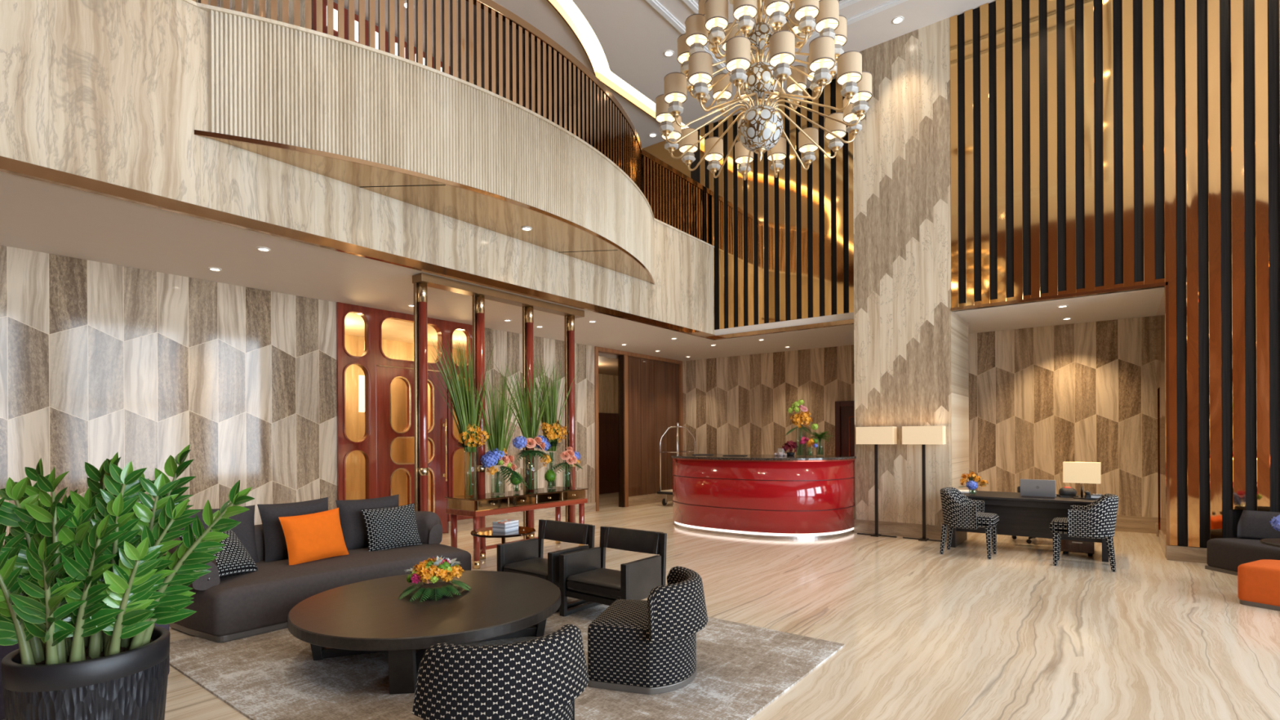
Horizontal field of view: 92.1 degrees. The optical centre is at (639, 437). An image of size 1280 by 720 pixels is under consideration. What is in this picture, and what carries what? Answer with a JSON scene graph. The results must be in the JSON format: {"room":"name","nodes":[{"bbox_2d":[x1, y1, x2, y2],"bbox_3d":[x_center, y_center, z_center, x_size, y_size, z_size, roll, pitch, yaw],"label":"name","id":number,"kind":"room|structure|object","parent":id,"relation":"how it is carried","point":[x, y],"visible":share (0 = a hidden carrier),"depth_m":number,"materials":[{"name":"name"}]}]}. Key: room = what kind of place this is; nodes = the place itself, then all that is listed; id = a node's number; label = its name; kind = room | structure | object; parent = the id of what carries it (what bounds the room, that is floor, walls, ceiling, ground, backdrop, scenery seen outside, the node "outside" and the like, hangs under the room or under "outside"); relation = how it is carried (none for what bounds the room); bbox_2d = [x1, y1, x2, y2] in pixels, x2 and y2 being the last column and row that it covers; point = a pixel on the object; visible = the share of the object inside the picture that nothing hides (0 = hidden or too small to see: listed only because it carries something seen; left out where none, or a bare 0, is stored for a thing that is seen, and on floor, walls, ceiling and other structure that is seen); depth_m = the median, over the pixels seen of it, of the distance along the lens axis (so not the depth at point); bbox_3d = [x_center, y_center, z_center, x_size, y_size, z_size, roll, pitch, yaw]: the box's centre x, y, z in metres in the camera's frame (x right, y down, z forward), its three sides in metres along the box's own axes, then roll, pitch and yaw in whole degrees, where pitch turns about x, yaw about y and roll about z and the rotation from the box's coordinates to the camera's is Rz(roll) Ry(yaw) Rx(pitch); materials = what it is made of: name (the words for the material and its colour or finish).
{"room":"hotel lobby","nodes":[
{"label":"hotel lobby","id":0,"kind":"room"},
{"bbox_2d":[0,244,337,555],"bbox_3d":[-6.380,-0.188,4.705,0.150,3.240,8.068,0,0,38],"label":"wall","id":1,"kind":"structure","parent":0,"point":[99,361],"depth_m":6.42,"materials":[{"name":"stone"}]},
{"bbox_2d":[336,302,473,533],"bbox_3d":[-3.183,-0.154,8.709,0.159,3.152,2.189,0,0,38],"label":"door","id":2,"kind":"structure","parent":1,"relation":"in","point":[380,371],"depth_m":8.39,"materials":[{"name":"red wood"}]},
{"bbox_2d":[405,383,431,511],"bbox_3d":[-4.418,0.122,10.158,0.400,2.600,2.300,0,0,38],"label":"panels","id":3,"kind":"object","parent":2,"relation":"attached to","point":[410,442],"visible":0.07,"depth_m":10.79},
{"bbox_2d":[195,0,488,89],"bbox_3d":[-4.006,-3.730,7.933,0.200,3.700,16.100,0,0,38],"label":"wall","id":4,"kind":"structure","parent":0,"point":[233,2],"depth_m":7.38,"materials":[{"name":"stone"}]},
{"bbox_2d":[311,0,450,75],"bbox_3d":[-3.443,-4.858,8.441,0.080,1.350,2.000,0,0,38],"label":"window","id":5,"kind":"structure","parent":4,"relation":"in","point":[313,2],"depth_m":7.96,"materials":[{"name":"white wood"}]},
{"bbox_2d":[0,0,714,334],"bbox_3d":[-2.946,-2.560,5.581,0.220,1.550,13.660,0,0,38],"label":"wall","id":6,"kind":"structure","parent":0,"point":[111,91],"depth_m":4.72,"materials":[{"name":"wood"}]},
{"bbox_2d":[0,155,715,339],"bbox_3d":[-2.858,-1.751,5.510,0.060,0.080,13.650,0,0,38],"label":"trim","id":7,"kind":"structure","parent":6,"relation":"attached to","point":[7,165],"depth_m":5.22,"materials":[{"name":"brown metal"}]},
{"bbox_2d":[360,184,445,187],"bbox_3d":[-2.222,-2.353,5.774,0.818,0.004,0.008,0,0,3],"label":"trim","id":8,"kind":"structure","parent":6,"relation":"attached to","point":[441,184],"depth_m":5.77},
{"bbox_2d":[182,0,714,248],"bbox_3d":[-2.630,-3.351,5.334,1.149,0.028,13.660,0,0,38],"label":"trim","id":9,"kind":"structure","parent":6,"relation":"on","point":[206,7],"depth_m":5.52,"materials":[{"name":"wood"}]},
{"bbox_2d":[192,0,710,243],"bbox_3d":[-1.213,-3.890,7.225,0.870,1.037,8.990,0,0,38],"label":"balustrade","id":10,"kind":"object","parent":9,"relation":"on","point":[521,64],"visible":0.66,"depth_m":6.54,"materials":[{"name":"brown metal"}]},
{"bbox_2d":[344,312,466,350],"bbox_3d":[-3.903,-1.696,9.691,2.000,0.030,5.600,0,0,38],"label":"ceiling","id":11,"kind":"structure","parent":0,"point":[392,329],"depth_m":9.79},
{"bbox_2d":[344,334,470,506],"bbox_3d":[-3.875,-0.131,9.676,2.050,3.100,5.600,0,0,38],"label":"wall","id":12,"kind":"structure","parent":0,"point":[355,489],"depth_m":10.67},
{"bbox_2d":[358,375,364,412],"bbox_3d":[-4.272,-0.689,9.935,0.310,0.620,0.370,0,0,38],"label":"picture","id":13,"kind":"object","parent":12,"relation":"attached to","point":[361,378],"visible":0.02,"depth_m":9.88,"materials":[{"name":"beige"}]},
{"bbox_2d":[0,171,853,360],"bbox_3d":[-1.708,-1.812,6.233,5.900,0.160,16.200,0,0,38],"label":"ceiling","id":14,"kind":"structure","parent":0,"point":[37,215],"depth_m":6.21,"materials":[{"name":"white paint"}]},
{"bbox_2d":[207,137,653,283],"bbox_3d":[-1.287,-2.369,6.872,0.894,0.020,6.070,0,0,38],"label":"ceiling","id":15,"kind":"structure","parent":0,"point":[502,217],"depth_m":6.32,"materials":[{"name":"brown metal"}]},
{"bbox_2d":[207,9,653,279],"bbox_3d":[-1.254,-2.861,6.907,0.866,0.965,5.889,0,0,38],"label":"wall","id":16,"kind":"structure","parent":0,"point":[267,82],"depth_m":5.49,"materials":[{"name":"wood"}]},
{"bbox_2d":[194,129,654,284],"bbox_3d":[-1.292,-2.367,6.877,0.921,0.037,6.076,0,0,38],"label":"trim","id":17,"kind":"structure","parent":16,"relation":"attached to","point":[200,133],"depth_m":5.47,"materials":[{"name":"brown metal"}]},
{"bbox_2d":[484,328,595,515],"bbox_3d":[-1.754,-0.211,10.709,0.150,3.240,2.735,0,0,38],"label":"wall","id":18,"kind":"structure","parent":0,"point":[508,347],"depth_m":10.77,"materials":[{"name":"stone"}]},
{"bbox_2d":[448,502,595,533],"bbox_3d":[-1.884,1.322,10.478,0.114,0.175,3.268,0,0,38],"label":"baseboard","id":19,"kind":"structure","parent":18,"relation":"attached to","point":[464,524],"depth_m":10.22,"materials":[{"name":"wood"}]},
{"bbox_2d":[594,346,683,511],"bbox_3d":[0.013,-0.170,12.954,0.150,3.140,2.980,0,0,38],"label":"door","id":20,"kind":"structure","parent":18,"relation":"in","point":[650,388],"depth_m":13.00,"materials":[{"name":"brown wood"}]},
{"bbox_2d":[628,493,672,506],"bbox_3d":[0.315,1.301,13.334,0.112,0.195,2.000,0,0,38],"label":"baseboard","id":21,"kind":"structure","parent":20,"relation":"attached to","point":[650,498],"depth_m":13.02,"materials":[{"name":"wood"}]},
{"bbox_2d":[598,373,617,413],"bbox_3d":[-1.286,-0.144,14.593,4.150,3.100,4.750,0,0,38],"label":"wall","id":22,"kind":"structure","parent":0,"point":[607,384],"depth_m":15.66,"materials":[{"name":"wood"}]},
{"bbox_2d":[598,413,618,494],"bbox_3d":[-0.607,0.393,15.839,0.100,2.020,1.650,0,0,38],"label":"door","id":23,"kind":"structure","parent":22,"relation":"in","point":[607,422],"depth_m":15.55,"materials":[{"name":"wood"}]},
{"bbox_2d":[598,352,617,375],"bbox_3d":[-1.399,-1.643,14.579,4.000,0.100,4.600,0,0,38],"label":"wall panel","id":24,"kind":"structure","parent":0,"point":[607,363],"depth_m":13.48,"materials":[{"name":"metal"}]},
{"bbox_2d":[333,0,995,148],"bbox_3d":[1.569,-5.663,3.630,14.500,0.130,16.300,0,0,38],"label":"ceiling","id":25,"kind":"structure","parent":0,"point":[633,38],"depth_m":8.52,"materials":[{"name":"white paint"}]},
{"bbox_2d":[546,0,655,119],"bbox_3d":[-2.406,-5.583,6.693,0.762,0.110,16.300,0,0,38],"label":"trim","id":26,"kind":"structure","parent":25,"relation":"attached to","point":[553,3],"depth_m":9.42,"materials":[{"name":"paint"}]},
{"bbox_2d":[558,0,688,128],"bbox_3d":[-2.320,-5.704,6.626,1.018,0.030,16.300,0,0,38],"label":"cove","id":27,"kind":"object","parent":25,"relation":"attached to","point":[600,60],"visible":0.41,"depth_m":9.04,"materials":[{"name":"white"}]},
{"bbox_2d":[663,49,674,57],"bbox_3d":[0.420,-5.596,8.993,0.148,0.011,0.148,0,0,38],"label":"recessed light","id":28,"kind":"object","parent":25,"relation":"in","point":[668,53],"visible":1,"depth_m":8.99,"materials":[{"name":"beige"}]},
{"bbox_2d":[655,0,871,180],"bbox_3d":[0.997,-3.955,5.150,1.719,3.300,1.719,0,0,-34],"label":"chandelier","id":29,"kind":"object","parent":25,"relation":"hanging from","point":[760,126],"visible":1,"depth_m":4.97,"materials":[{"name":"fabric"}]},
{"bbox_2d":[681,0,861,13],"bbox_3d":[0.977,-5.588,5.146,4.050,0.035,6.620,0,0,38],"label":"trim","id":30,"kind":"structure","parent":25,"relation":"attached to","point":[692,5],"depth_m":7.95,"materials":[{"name":"paint"}]},
{"bbox_2d":[644,0,907,73],"bbox_3d":[0.984,-5.588,5.147,4.800,0.035,7.350,0,0,38],"label":"trim","id":31,"kind":"structure","parent":25,"relation":"attached to","point":[664,12],"depth_m":8.18,"materials":[{"name":"paint"}]},
{"bbox_2d":[892,16,903,24],"bbox_3d":[3.468,-5.611,8.299,0.148,0.011,0.148,0,0,38],"label":"recessed light","id":32,"kind":"object","parent":25,"relation":"in","point":[898,20],"visible":1,"depth_m":8.29,"materials":[{"name":"beige"}]},
{"bbox_2d":[642,139,690,177],"bbox_3d":[0.263,-3.751,11.851,1.780,3.700,0.120,0,0,38],"label":"wall","id":33,"kind":"structure","parent":0,"point":[658,150],"depth_m":11.56,"materials":[{"name":"gold metal"}]},
{"bbox_2d":[164,492,1279,719],"bbox_3d":[0.509,1.448,5.484,18.500,0.100,17.900,0,0,38],"label":"floor","id":34,"kind":"structure","parent":0,"point":[958,633],"depth_m":4.60,"materials":[{"name":"stone"}]},
{"bbox_2d":[0,622,169,719],"bbox_3d":[-3.379,1.189,3.176,0.720,0.455,1.400,0,0,38],"label":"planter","id":35,"kind":"object","parent":34,"relation":"on","point":[4,650],"visible":0.05,"depth_m":2.98,"materials":[{"name":"black ceramic"}]},
{"bbox_2d":[0,444,254,719],"bbox_3d":[-2.245,0.721,2.586,1.190,1.380,0.563,0,0,-6],"label":"potted plant","id":36,"kind":"object","parent":34,"relation":"on","point":[82,597],"visible":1,"depth_m":2.48,"materials":[{"name":"green plant"}]},
{"bbox_2d":[412,272,587,568],"bbox_3d":[-1.445,-0.162,7.402,0.556,3.138,2.507,0,0,38],"label":"console","id":37,"kind":"object","parent":34,"relation":"on","point":[484,504],"visible":0.84,"depth_m":7.13,"materials":[{"name":"wood"}]},
{"bbox_2d":[428,333,494,497],"bbox_3d":[-2.017,-0.264,6.886,0.877,1.852,0.887,0,0,33],"label":"flower arrangement","id":38,"kind":"object","parent":37,"relation":"on","point":[470,436],"visible":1,"depth_m":6.80,"materials":[{"name":"green plant"}]},
{"bbox_2d":[462,363,531,494],"bbox_3d":[-1.708,-0.126,7.275,0.807,1.574,0.964,0,0,-21],"label":"flower arrangement","id":39,"kind":"object","parent":37,"relation":"on","point":[497,454],"visible":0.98,"depth_m":7.12,"materials":[{"name":"green plant"}]},
{"bbox_2d":[509,471,521,493],"bbox_3d":[-1.479,0.531,7.365,0.182,0.258,0.183,0,0,38],"label":"vase","id":40,"kind":"object","parent":37,"relation":"on","point":[511,478],"visible":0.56,"depth_m":7.33,"materials":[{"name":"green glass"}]},
{"bbox_2d":[493,358,555,491],"bbox_3d":[-1.401,-0.166,7.547,0.851,1.650,0.860,0,0,-21],"label":"flower arrangement","id":41,"kind":"object","parent":37,"relation":"on","point":[530,439],"visible":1,"depth_m":7.51,"materials":[{"name":"green plant"}]},
{"bbox_2d":[542,469,555,487],"bbox_3d":[-1.144,0.529,7.851,0.184,0.257,0.184,0,0,38],"label":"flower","id":42,"kind":"object","parent":37,"relation":"on","point":[549,476],"visible":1,"depth_m":7.80,"materials":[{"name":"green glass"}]},
{"bbox_2d":[533,355,581,487],"bbox_3d":[-1.164,-0.226,8.078,0.704,1.768,0.673,0,0,-30],"label":"flower arrangement","id":43,"kind":"object","parent":37,"relation":"on","point":[548,420],"visible":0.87,"depth_m":7.98,"materials":[{"name":"green plant"}]},
{"bbox_2d":[548,446,582,487],"bbox_3d":[-0.955,0.387,7.957,0.349,0.540,0.514,0,0,38],"label":"flower arrangement","id":44,"kind":"object","parent":37,"relation":"on","point":[574,457],"visible":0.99,"depth_m":7.98,"materials":[{"name":"pink plant"}]},
{"bbox_2d":[169,596,844,719],"bbox_3d":[-0.970,1.399,4.130,3.710,0.012,2.850,0,0,38],"label":"area rug","id":45,"kind":"object","parent":34,"relation":"on","point":[742,668],"visible":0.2,"depth_m":3.58,"materials":[{"name":"carpet"}]},
{"bbox_2d":[168,511,471,642],"bbox_3d":[-2.637,1.069,5.251,1.199,0.665,2.233,0,0,38],"label":"sofa","id":46,"kind":"object","parent":45,"relation":"on","point":[228,608],"visible":0.34,"depth_m":4.57,"materials":[{"name":"grey fabric"}]},
{"bbox_2d":[178,529,257,580],"bbox_3d":[-3.112,0.861,4.573,0.301,0.349,0.480,0,0,11],"label":"throw pillow","id":47,"kind":"object","parent":46,"relation":"on","point":[234,558],"visible":0.49,"depth_m":4.58,"materials":[{"name":"black fabric"}]},
{"bbox_2d":[177,505,259,563],"bbox_3d":[-3.336,0.792,4.871,0.220,0.513,0.622,0,0,33],"label":"throw pillow","id":48,"kind":"object","parent":46,"relation":"on","point":[244,531],"visible":0.22,"depth_m":4.99,"materials":[{"name":"grey fabric"}]},
{"bbox_2d":[257,497,328,562],"bbox_3d":[-2.953,0.790,5.334,0.213,0.500,0.608,0,0,34],"label":"throw pillow","id":49,"kind":"object","parent":46,"relation":"on","point":[275,544],"visible":0.51,"depth_m":5.14,"materials":[{"name":"grey fabric"}]},
{"bbox_2d":[278,507,348,564],"bbox_3d":[-2.718,0.829,5.165,0.205,0.428,0.539,0,0,31],"label":"throw pillow","id":50,"kind":"object","parent":46,"relation":"on","point":[317,535],"visible":1,"depth_m":5.09,"materials":[{"name":"orange fabric"}]},
{"bbox_2d":[335,493,399,550],"bbox_3d":[-2.531,0.798,5.816,0.210,0.480,0.608,0,0,43],"label":"throw pillow","id":51,"kind":"object","parent":46,"relation":"on","point":[353,524],"visible":0.5,"depth_m":5.66,"materials":[{"name":"grey fabric"}]},
{"bbox_2d":[361,502,422,551],"bbox_3d":[-2.300,0.837,5.740,0.205,0.404,0.540,0,0,40],"label":"throw pillow","id":52,"kind":"object","parent":46,"relation":"on","point":[390,527],"visible":0.99,"depth_m":5.67,"materials":[{"name":"black fabric"}]},
{"bbox_2d":[287,570,560,693],"bbox_3d":[-1.378,1.231,4.119,1.690,0.328,1.690,0,0,38],"label":"coffee table","id":53,"kind":"object","parent":45,"relation":"on","point":[366,616],"visible":0.92,"depth_m":3.76,"materials":[{"name":"black wood"}]},
{"bbox_2d":[397,555,471,602],"bbox_3d":[-1.407,0.942,4.237,0.433,0.274,0.484,0,0,31],"label":"flower centerpiece","id":54,"kind":"object","parent":53,"relation":"on","point":[428,572],"visible":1,"depth_m":4.15,"materials":[{"name":"multicoloured plant"}]},
{"bbox_2d":[419,582,453,595],"bbox_3d":[-1.400,1.042,4.239,0.220,0.050,0.220,0,0,38],"label":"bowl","id":55,"kind":"object","parent":54,"relation":"on","point":[431,588],"depth_m":4.20,"materials":[{"name":"green"}]},
{"bbox_2d":[412,624,589,719],"bbox_3d":[-0.593,1.102,2.648,0.742,0.578,0.644,0,0,-26],"label":"slipper chair","id":56,"kind":"object","parent":45,"relation":"on","point":[540,678],"visible":1,"depth_m":2.38,"materials":[{"name":"black fabric"}]},
{"bbox_2d":[470,526,535,544],"bbox_3d":[-1.313,1.145,5.940,0.610,0.500,0.610,0,0,38],"label":"side table","id":57,"kind":"object","parent":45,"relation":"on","point":[486,532],"visible":0.47,"depth_m":5.81,"materials":[{"name":"glass"}]},
{"bbox_2d":[492,528,518,532],"bbox_3d":[-1.294,0.887,5.949,0.153,0.016,0.204,0,0,26],"label":"magazine","id":58,"kind":"object","parent":57,"relation":"on","point":[515,528],"visible":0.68,"depth_m":5.87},
{"bbox_2d":[492,526,518,530],"bbox_3d":[-1.295,0.871,5.949,0.153,0.016,0.204,0,0,27],"label":"magazine","id":59,"kind":"object","parent":58,"relation":"on","point":[516,526],"visible":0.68,"depth_m":5.87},
{"bbox_2d":[492,524,519,528],"bbox_3d":[-1.295,0.856,5.949,0.153,0.016,0.204,0,0,28],"label":"magazine","id":60,"kind":"object","parent":59,"relation":"on","point":[515,526],"visible":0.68,"depth_m":5.88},
{"bbox_2d":[492,523,518,527],"bbox_3d":[-1.295,0.840,5.949,0.153,0.016,0.204,0,0,26],"label":"magazine","id":61,"kind":"object","parent":60,"relation":"on","point":[516,523],"visible":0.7,"depth_m":5.87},
{"bbox_2d":[492,521,518,525],"bbox_3d":[-1.295,0.825,5.949,0.153,0.016,0.204,0,0,27],"label":"magazine","id":62,"kind":"object","parent":61,"relation":"on","point":[507,524],"visible":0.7,"depth_m":5.87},
{"bbox_2d":[492,519,518,524],"bbox_3d":[-1.295,0.809,5.949,0.153,0.016,0.204,0,0,28],"label":"magazine","id":63,"kind":"object","parent":62,"relation":"on","point":[504,521],"visible":1,"depth_m":5.91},
{"bbox_2d":[497,519,595,613],"bbox_3d":[-0.797,1.072,5.283,0.672,0.640,0.530,0,0,38],"label":"armchair","id":64,"kind":"object","parent":45,"relation":"on","point":[525,557],"visible":0.56,"depth_m":5.31,"materials":[{"name":"black leather"}]},
{"bbox_2d":[503,557,547,580],"bbox_3d":[-0.821,1.134,5.251,0.570,0.156,0.430,0,0,38],"label":"seat cushion","id":65,"kind":"object","parent":64,"relation":"on","point":[535,566],"depth_m":5.17,"materials":[{"name":"black leather"}]},
{"bbox_2d":[559,526,666,616],"bbox_3d":[-0.203,1.069,4.825,0.672,0.640,0.530,0,0,38],"label":"armchair","id":66,"kind":"object","parent":45,"relation":"on","point":[584,575],"visible":0.88,"depth_m":4.79,"materials":[{"name":"black leather"}]},
{"bbox_2d":[566,568,621,599],"bbox_3d":[-0.227,1.131,4.793,0.570,0.156,0.430,0,0,38],"label":"seat cushion","id":67,"kind":"object","parent":66,"relation":"on","point":[582,584],"depth_m":4.69,"materials":[{"name":"black leather"}]},
{"bbox_2d":[587,566,707,694],"bbox_3d":[0.077,1.099,3.641,0.644,0.578,0.742,0,0,14],"label":"slipper chair","id":68,"kind":"object","parent":45,"relation":"on","point":[648,646],"visible":1,"depth_m":3.38,"materials":[{"name":"black fabric"}]},
{"bbox_2d":[657,422,695,505],"bbox_3d":[0.785,0.540,12.779,0.540,1.707,0.780,0,0,38],"label":"luggage cart","id":69,"kind":"object","parent":34,"relation":"on","point":[664,492],"visible":0.48,"depth_m":12.63,"materials":[{"name":"silver metal"}]},
{"bbox_2d":[670,453,856,538],"bbox_3d":[1.690,0.837,9.479,2.900,1.110,1.625,0,0,38],"label":"reception desk","id":70,"kind":"object","parent":34,"relation":"on","point":[796,496],"depth_m":8.66,"materials":[{"name":"paint"}]},
{"bbox_2d":[670,453,856,460],"bbox_3d":[1.687,0.298,9.479,2.900,0.033,1.625,0,0,38],"label":"countertop","id":71,"kind":"structure","parent":70,"relation":"on","point":[716,456],"depth_m":8.92,"materials":[{"name":"stone"}]},
{"bbox_2d":[782,440,798,455],"bbox_3d":[2.304,0.159,9.477,0.252,0.240,0.176,0,0,38],"label":"flower arrangement","id":72,"kind":"object","parent":70,"relation":"on","point":[790,444],"visible":0.98,"depth_m":9.45,"materials":[{"name":"red plant"}]},
{"bbox_2d":[785,399,813,454],"bbox_3d":[2.346,-0.136,9.140,0.420,0.828,0.238,0,0,38],"label":"flower arrangement","id":73,"kind":"object","parent":70,"relation":"on","point":[798,420],"visible":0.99,"depth_m":9.11,"materials":[{"name":"orange plant"}]},
{"bbox_2d":[799,436,817,457],"bbox_3d":[2.443,0.130,8.946,0.284,0.296,0.156,0,0,38],"label":"flower arrangement","id":74,"kind":"object","parent":70,"relation":"on","point":[812,442],"visible":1,"depth_m":8.94,"materials":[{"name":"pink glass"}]},
{"bbox_2d":[809,422,834,455],"bbox_3d":[2.693,0.030,9.240,0.407,0.494,0.382,0,0,38],"label":"flower arrangement","id":75,"kind":"object","parent":70,"relation":"on","point":[815,426],"visible":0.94,"depth_m":9.23,"materials":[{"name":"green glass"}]},
{"bbox_2d":[855,426,897,537],"bbox_3d":[3.332,0.616,8.703,0.540,1.535,0.210,0,0,38],"label":"floor lamp","id":76,"kind":"object","parent":34,"relation":"on","point":[864,435],"visible":1,"depth_m":8.68,"materials":[{"name":"fabric"}]},
{"bbox_2d":[902,426,946,542],"bbox_3d":[3.827,0.613,8.321,0.540,1.535,0.210,0,0,38],"label":"floor lamp","id":77,"kind":"object","parent":34,"relation":"on","point":[923,435],"visible":1,"depth_m":8.30,"materials":[{"name":"fabric"}]},
{"bbox_2d":[939,487,999,559],"bbox_3d":[3.893,0.996,7.319,0.595,0.770,0.606,0,0,38],"label":"desk chair","id":78,"kind":"object","parent":34,"relation":"on","point":[959,511],"visible":1,"depth_m":7.17,"materials":[{"name":"black fabric"}]},
{"bbox_2d":[1011,486,1035,543],"bbox_3d":[5.289,1.019,8.182,0.609,0.710,0.585,0,0,20],"label":"office chair","id":79,"kind":"object","parent":34,"relation":"on","point":[1028,540],"visible":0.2,"depth_m":8.31,"materials":[{"name":"black rubber"}]},
{"bbox_2d":[951,490,1109,562],"bbox_3d":[4.781,1.046,7.607,1.660,0.660,0.880,0,0,38],"label":"writing desk","id":80,"kind":"object","parent":34,"relation":"on","point":[1019,516],"visible":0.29,"depth_m":7.33,"materials":[{"name":"black wood"}]},
{"bbox_2d":[958,471,988,495],"bbox_3d":[4.151,0.571,7.701,0.348,0.296,0.168,0,0,38],"label":"flower arrangement","id":81,"kind":"object","parent":80,"relation":"on","point":[971,484],"visible":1,"depth_m":7.69,"materials":[{"name":"orange plant"}]},
{"bbox_2d":[1020,479,1057,497],"bbox_3d":[4.825,0.608,7.471,0.356,0.216,0.277,0,0,38],"label":"laptop","id":82,"kind":"object","parent":80,"relation":"on","point":[1028,487],"visible":1,"depth_m":7.37,"materials":[{"name":"metal"}]},
{"bbox_2d":[1057,486,1078,497],"bbox_3d":[5.144,0.653,7.426,0.180,0.122,0.160,0,0,20],"label":"card terminal","id":83,"kind":"object","parent":80,"relation":"on","point":[1065,491],"visible":1,"depth_m":7.37,"materials":[{"name":"black plastic"}]},
{"bbox_2d":[1062,462,1101,499],"bbox_3d":[5.179,0.502,7.234,0.356,0.425,0.180,0,0,38],"label":"table lamp","id":84,"kind":"object","parent":80,"relation":"on","point":[1082,473],"visible":0.95,"depth_m":7.17,"materials":[{"name":"fabric"}]},
{"bbox_2d":[1084,490,1102,499],"bbox_3d":[5.269,0.665,7.153,0.187,0.088,0.190,0,0,32],"label":"desk phone","id":85,"kind":"object","parent":80,"relation":"on","point":[1087,495],"visible":0.89,"depth_m":7.11,"materials":[{"name":"black plastic"}]},
{"bbox_2d":[1060,539,1095,555],"bbox_3d":[5.237,1.124,7.379,0.320,0.500,0.465,0,0,38],"label":"drawer pedestal","id":86,"kind":"object","parent":34,"relation":"on","point":[1085,547],"visible":0.37,"depth_m":7.21,"materials":[{"name":"brown wood"}]},
{"bbox_2d":[1049,493,1119,572],"bbox_3d":[4.776,0.991,6.638,0.595,0.770,0.606,0,0,38],"label":"desk chair","id":87,"kind":"object","parent":34,"relation":"on","point":[1097,519],"visible":1,"depth_m":6.39,"materials":[{"name":"black fabric"}]},
{"bbox_2d":[1204,510,1279,575],"bbox_3d":[6.420,1.058,5.655,0.911,0.620,1.735,0,0,-5],"label":"lounge sofa","id":88,"kind":"object","parent":34,"relation":"on","point":[1224,555],"visible":0.84,"depth_m":6.21,"materials":[{"name":"grey fabric"}]},
{"bbox_2d":[1237,559,1279,611],"bbox_3d":[5.562,1.201,4.773,0.750,0.342,1.239,0,0,-32],"label":"ottoman","id":89,"kind":"object","parent":34,"relation":"on","point":[1259,580],"visible":1,"depth_m":5.00,"materials":[{"name":"orange fabric"}]},
{"bbox_2d":[1259,538,1279,547],"bbox_3d":[5.784,1.146,5.369,0.550,0.450,0.550,0,0,38],"label":"side table","id":90,"kind":"object","parent":34,"relation":"on","point":[1271,542],"visible":1,"depth_m":5.47,"materials":[{"name":"black wood"}]},
{"bbox_2d":[1269,514,1279,531],"bbox_3d":[5.707,0.773,5.392,0.289,0.297,0.188,0,0,38],"label":"flower arrangement","id":91,"kind":"object","parent":90,"relation":"on","point":[1277,522],"visible":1,"depth_m":5.43,"materials":[{"name":"blue plant"}]},
{"bbox_2d":[682,344,854,455],"bbox_3d":[3.182,-0.236,12.488,5.800,3.240,0.150,0,0,38],"label":"wall","id":92,"kind":"structure","parent":0,"point":[735,404],"depth_m":12.86,"materials":[{"name":"wood"}]},
{"bbox_2d":[835,400,854,455],"bbox_3d":[4.196,0.339,11.662,0.990,2.080,0.125,0,0,38],"label":"door","id":93,"kind":"structure","parent":92,"relation":"in","point":[844,410],"depth_m":11.83,"materials":[{"name":"red wood"}]},
{"bbox_2d":[853,17,968,525],"bbox_3d":[4.017,-2.120,9.129,1.293,7.000,1.220,0,0,38],"label":"wall pillar","id":94,"kind":"structure","parent":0,"point":[911,350],"depth_m":8.62,"materials":[{"name":"stone"}]},
{"bbox_2d":[853,519,948,540],"bbox_3d":[3.659,1.288,8.652,1.305,0.187,0.034,0,0,38],"label":"baseboard","id":95,"kind":"structure","parent":94,"relation":"attached to","point":[898,529],"depth_m":8.65,"materials":[{"name":"wood"}]},
{"bbox_2d":[953,286,1164,333],"bbox_3d":[5.610,-1.743,8.636,2.560,0.050,2.260,0,0,38],"label":"ceiling","id":96,"kind":"structure","parent":0,"point":[1141,303],"depth_m":8.41,"materials":[{"name":"white paint"}]},
{"bbox_2d":[968,315,1156,517],"bbox_3d":[6.409,-0.232,9.547,2.900,3.200,0.150,0,0,38],"label":"wall","id":97,"kind":"structure","parent":0,"point":[1042,398],"depth_m":9.37,"materials":[{"name":"wood"}]},
{"bbox_2d":[960,286,1243,547],"bbox_3d":[7.372,-2.137,5.923,7.935,7.000,0.125,0,0,38],"label":"wall","id":98,"kind":"structure","parent":0,"point":[1237,513],"depth_m":6.62,"materials":[{"name":"metal"}]},
{"bbox_2d":[951,281,1169,546],"bbox_3d":[5.057,-0.262,7.596,2.208,2.950,0.072,0,0,38],"label":"trim","id":99,"kind":"structure","parent":98,"relation":"attached to","point":[1166,283],"depth_m":6.99,"materials":[{"name":"brown metal"}]},
{"bbox_2d":[950,0,1279,547],"bbox_3d":[7.238,-2.219,5.912,7.733,6.834,0.055,0,0,38],"label":"screen","id":100,"kind":"object","parent":98,"relation":"attached to","point":[1095,144],"visible":0.95,"depth_m":6.97,"materials":[{"name":"wood"}]},
{"bbox_2d":[1115,515,1207,563],"bbox_3d":[7.857,1.245,6.871,7.950,0.232,2.332,0,0,38],"label":"baseboard","id":101,"kind":"structure","parent":98,"relation":"attached to","point":[1173,553],"depth_m":7.76,"materials":[{"name":"wood"}]},
{"bbox_2d":[1155,293,1165,539],"bbox_3d":[6.695,-0.183,7.806,0.160,3.100,2.260,0,0,38],"label":"wall","id":102,"kind":"structure","parent":0,"point":[1160,316],"depth_m":7.88,"materials":[{"name":"brown wood"}]},
{"bbox_3d":[2.222,-3.691,10.402,3.092,3.840,0.105,0,0,38],"label":"wall","id":103,"kind":"structure","parent":0,"visible":0},
{"bbox_2d":[690,77,853,329],"bbox_3d":[2.173,-3.706,10.339,3.090,3.810,0.055,0,0,38],"label":"screen","id":104,"kind":"object","parent":103,"relation":"attached to","point":[784,245],"visible":0.56,"depth_m":10.16,"materials":[{"name":"gold metal"}]},
{"bbox_2d":[713,319,853,340],"bbox_3d":[2.330,-1.769,10.146,2.620,0.065,0.070,0,0,38],"label":"trim","id":105,"kind":"structure","parent":103,"relation":"attached to","point":[848,322],"depth_m":10.06,"materials":[{"name":"brown metal"}]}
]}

